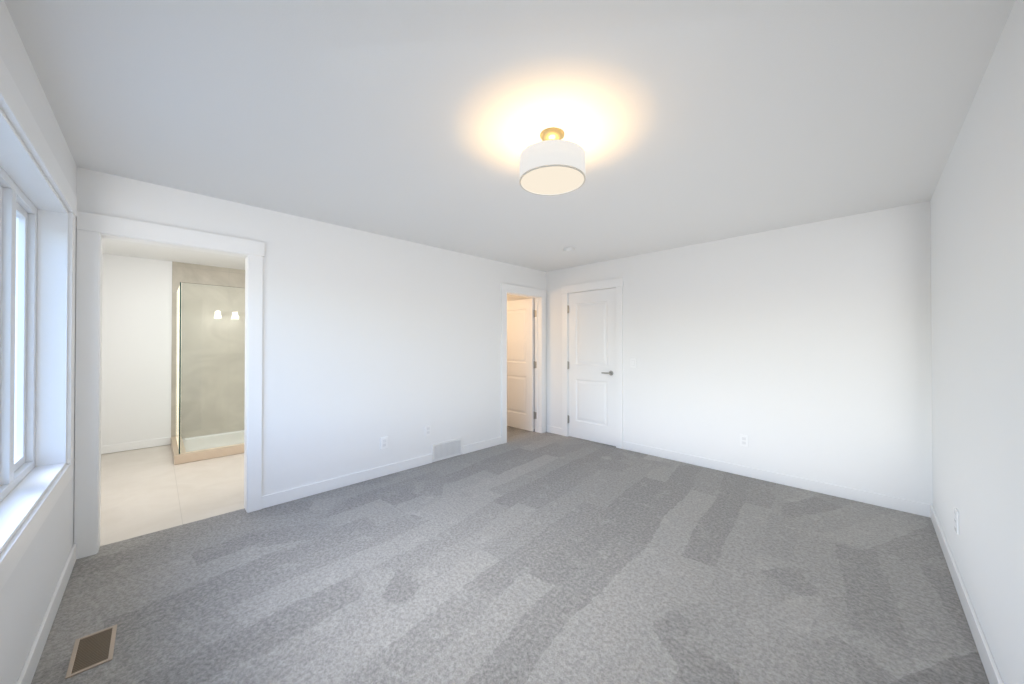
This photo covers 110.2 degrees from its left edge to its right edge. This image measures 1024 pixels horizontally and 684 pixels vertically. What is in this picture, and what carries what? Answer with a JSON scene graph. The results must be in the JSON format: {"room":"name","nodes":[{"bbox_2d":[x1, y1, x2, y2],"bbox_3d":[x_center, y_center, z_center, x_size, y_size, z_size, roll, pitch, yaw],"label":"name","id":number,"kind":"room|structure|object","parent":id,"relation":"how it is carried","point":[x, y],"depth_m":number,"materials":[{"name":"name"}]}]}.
{"room":"empty bedroom","nodes":[
{"label":"empty bedroom","id":0,"kind":"room"},
{"bbox_2d":[0,0,76,683],"bbox_3d":[-1.397,0.115,0.745,3.950,2.440,0.220,0,-1,45],"label":"wall","id":1,"kind":"structure","parent":0,"point":[27,590],"depth_m":1.47,"materials":[{"name":"white paint"}]},
{"bbox_2d":[0,56,76,590],"bbox_3d":[-1.802,-0.039,1.189,2.310,1.615,0.213,0,-1,45],"label":"window unit","id":2,"kind":"structure","parent":1,"relation":"in","point":[18,260],"depth_m":1.82,"materials":[{"name":"white plastic"}]},
{"bbox_2d":[17,544,76,683],"bbox_3d":[-1.364,1.286,0.869,0.013,0.100,3.810,0,-1,-45],"label":"baseboard","id":3,"kind":"structure","parent":1,"relation":"attached to","point":[28,671],"depth_m":1.61,"materials":[{"name":"white paint"}]},
{"bbox_2d":[101,253,171,445],"bbox_3d":[-4.108,0.147,5.295,0.120,2.440,3.620,0,-1,45],"label":"wall","id":4,"kind":"structure","parent":0,"point":[136,343],"depth_m":4.54,"materials":[{"name":"white paint"}]},
{"bbox_2d":[101,437,170,453],"bbox_3d":[-4.889,1.311,4.410,0.975,0.100,0.016,0,-1,-45],"label":"baseboard","id":5,"kind":"structure","parent":4,"relation":"attached to","point":[113,448],"depth_m":4.51,"materials":[{"name":"white paint"}]},
{"bbox_2d":[100,444,243,545],"bbox_3d":[-3.048,1.411,4.226,3.120,0.096,3.620,0,-1,45],"label":"floor","id":6,"kind":"structure","parent":0,"point":[144,491],"depth_m":3.26,"materials":[{"name":"beige tile"}]},
{"bbox_2d":[171,282,244,464],"bbox_3d":[-3.607,0.348,4.881,1.146,2.032,1.491,0,-1,45],"label":"shower","id":7,"kind":"object","parent":6,"relation":"on","point":[196,448],"depth_m":4.28,"materials":[{"name":"clear glass"}]},
{"bbox_2d":[171,261,244,437],"bbox_3d":[-3.981,0.147,5.329,1.593,2.440,0.012,0,-1,-45],"label":"tiled wall","id":8,"kind":"structure","parent":0,"point":[188,274],"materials":[{"name":"beige tile"}]},
{"bbox_2d":[74,167,545,495],"bbox_3d":[-1.315,0.136,3.704,0.120,2.440,5.320,0,-1,45],"label":"wall","id":9,"kind":"structure","parent":0,"point":[369,340],"depth_m":3.42,"materials":[{"name":"white paint"}]},
{"bbox_2d":[74,211,264,558],"bbox_3d":[-2.413,0.268,2.602,0.161,2.160,0.980,0,-1,45],"label":"door frame","id":10,"kind":"structure","parent":9,"relation":"attached to","point":[93,230],"depth_m":2.29,"materials":[{"name":"white paint"}]},
{"bbox_2d":[262,454,431,508],"bbox_3d":[-1.465,1.304,3.453,1.595,0.100,0.013,0,-1,-45],"label":"baseboard","id":11,"kind":"structure","parent":9,"relation":"attached to","point":[281,497],"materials":[{"name":"white paint"}]},
{"bbox_2d":[380,436,387,449],"bbox_3d":[-1.298,1.025,3.624,0.076,0.122,0.010,0,-1,-45],"label":"electrical outlet","id":12,"kind":"object","parent":9,"relation":"attached to","point":[383,442],"depth_m":3.62,"materials":[{"name":"white plastic"}]},
{"bbox_2d":[425,425,430,436],"bbox_3d":[-0.937,0.988,3.985,0.076,0.122,0.010,0,-1,-45],"label":"electrical outlet","id":13,"kind":"object","parent":9,"relation":"attached to","point":[427,430],"depth_m":3.98,"materials":[{"name":"white plastic"}]},
{"bbox_2d":[432,438,461,461],"bbox_3d":[-0.752,1.255,4.166,0.012,0.201,0.414,0,-1,45],"label":"air vent","id":14,"kind":"object","parent":9,"relation":"in","point":[446,449],"depth_m":4.16,"materials":[{"name":"white metal"}]},
{"bbox_2d":[462,436,501,454],"bbox_3d":[-0.372,1.312,4.546,0.655,0.100,0.013,0,-1,-45],"label":"baseboard","id":15,"kind":"structure","parent":9,"relation":"attached to","point":[473,447],"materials":[{"name":"white paint"}]},
{"bbox_2d":[507,298,536,430],"bbox_3d":[0.071,0.347,5.660,0.764,2.028,0.102,0,-1,45],"label":"hall door","id":16,"kind":"structure","parent":9,"relation":"in","point":[521,362],"depth_m":5.60,"materials":[{"name":"white paint"}]},
{"bbox_2d":[501,283,545,443],"bbox_3d":[0.141,0.291,5.146,0.147,2.150,0.930,0,-1,45],"label":"door frame","id":17,"kind":"structure","parent":9,"relation":"attached to","point":[539,295],"depth_m":5.36,"materials":[{"name":"white paint"}]},
{"bbox_2d":[31,426,988,683],"bbox_3d":[-0.202,1.400,2.865,5.270,0.100,4.920,0,-1,45],"label":"floor","id":18,"kind":"structure","parent":0,"point":[521,556],"depth_m":1.96,"materials":[{"name":"grey carpet"}]},
{"bbox_2d":[65,624,116,678],"bbox_3d":[-1.823,1.338,1.555,0.264,0.005,0.126,0,-1,45],"label":"floor vent","id":19,"kind":"object","parent":18,"relation":"in","point":[92,650],"depth_m":1.54,"materials":[{"name":"beige metal"}]},
{"bbox_2d":[4,0,1015,271],"bbox_3d":[-0.803,-1.145,3.625,7.170,0.120,5.920,0,-1,45],"label":"ceiling","id":20,"kind":"structure","parent":0,"point":[680,122],"depth_m":1.67,"materials":[{"name":"white paint"}]},
{"bbox_2d":[519,128,585,195],"bbox_3d":[0.212,-0.971,1.888,0.346,0.250,0.346,0,-1,45],"label":"ceiling light","id":21,"kind":"object","parent":20,"relation":"attached to","point":[552,162],"depth_m":1.79,"materials":[{"name":"white fabric"}]},
{"bbox_2d":[563,247,574,252],"bbox_3d":[0.661,-1.061,4.133,0.136,0.040,0.136,0,-1,45],"label":"smoke detector","id":22,"kind":"object","parent":20,"relation":"attached to","point":[568,249],"depth_m":4.09,"materials":[{"name":"white plastic"}]},
{"bbox_2d":[507,201,932,504],"bbox_3d":[1.496,0.142,4.571,5.270,2.440,0.120,0,-1,45],"label":"wall","id":23,"kind":"structure","parent":0,"point":[802,351],"depth_m":3.37,"materials":[{"name":"white paint"}]},
{"bbox_2d":[546,425,561,434],"bbox_3d":[0.635,1.317,5.330,0.013,0.100,0.302,0,-1,-45],"label":"baseboard","id":24,"kind":"structure","parent":23,"relation":"attached to","point":[550,429],"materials":[{"name":"white paint"}]},
{"bbox_2d":[567,288,615,445],"bbox_3d":[1.073,0.327,4.898,0.766,2.058,0.091,0,-1,45],"label":"closet door","id":25,"kind":"structure","parent":23,"relation":"in","point":[591,364],"depth_m":4.88,"materials":[{"name":"white paint"}]},
{"bbox_2d":[561,278,622,448],"bbox_3d":[1.118,0.275,4.934,0.970,2.180,0.147,0,-1,45],"label":"door frame","id":26,"kind":"structure","parent":23,"relation":"attached to","point":[617,284],"depth_m":4.72,"materials":[{"name":"white paint"}]},
{"bbox_2d":[740,434,748,446],"bbox_3d":[2.351,1.000,3.617,0.076,0.122,0.010,0,-1,45],"label":"electrical outlet","id":27,"kind":"object","parent":23,"relation":"attached to","point":[744,440],"depth_m":3.61,"materials":[{"name":"white plastic"}]},
{"bbox_2d":[623,441,931,515],"bbox_3d":[2.312,1.305,3.650,0.016,0.100,2.545,0,-1,-45],"label":"baseboard","id":28,"kind":"structure","parent":23,"relation":"attached to","point":[867,497],"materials":[{"name":"white paint"}]},
{"bbox_2d":[930,0,1023,683],"bbox_3d":[1.619,0.117,1.053,0.120,2.440,4.920,0,-1,45],"label":"wall","id":29,"kind":"structure","parent":0,"point":[977,266],"depth_m":1.46,"materials":[{"name":"white paint"}]},
{"bbox_2d":[954,508,958,534],"bbox_3d":[2.443,0.984,1.962,0.076,0.122,0.010,0,-1,-45],"label":"electrical outlet","id":30,"kind":"object","parent":29,"relation":"attached to","point":[956,519],"depth_m":1.94,"materials":[{"name":"white plastic"}]},
{"bbox_2d":[925,503,1003,683],"bbox_3d":[1.607,1.288,1.128,4.580,0.100,0.016,0,-1,-45],"label":"baseboard","id":31,"kind":"structure","parent":29,"relation":"attached to","point":[993,675],"depth_m":1.71,"materials":[{"name":"white paint"}]}
]}

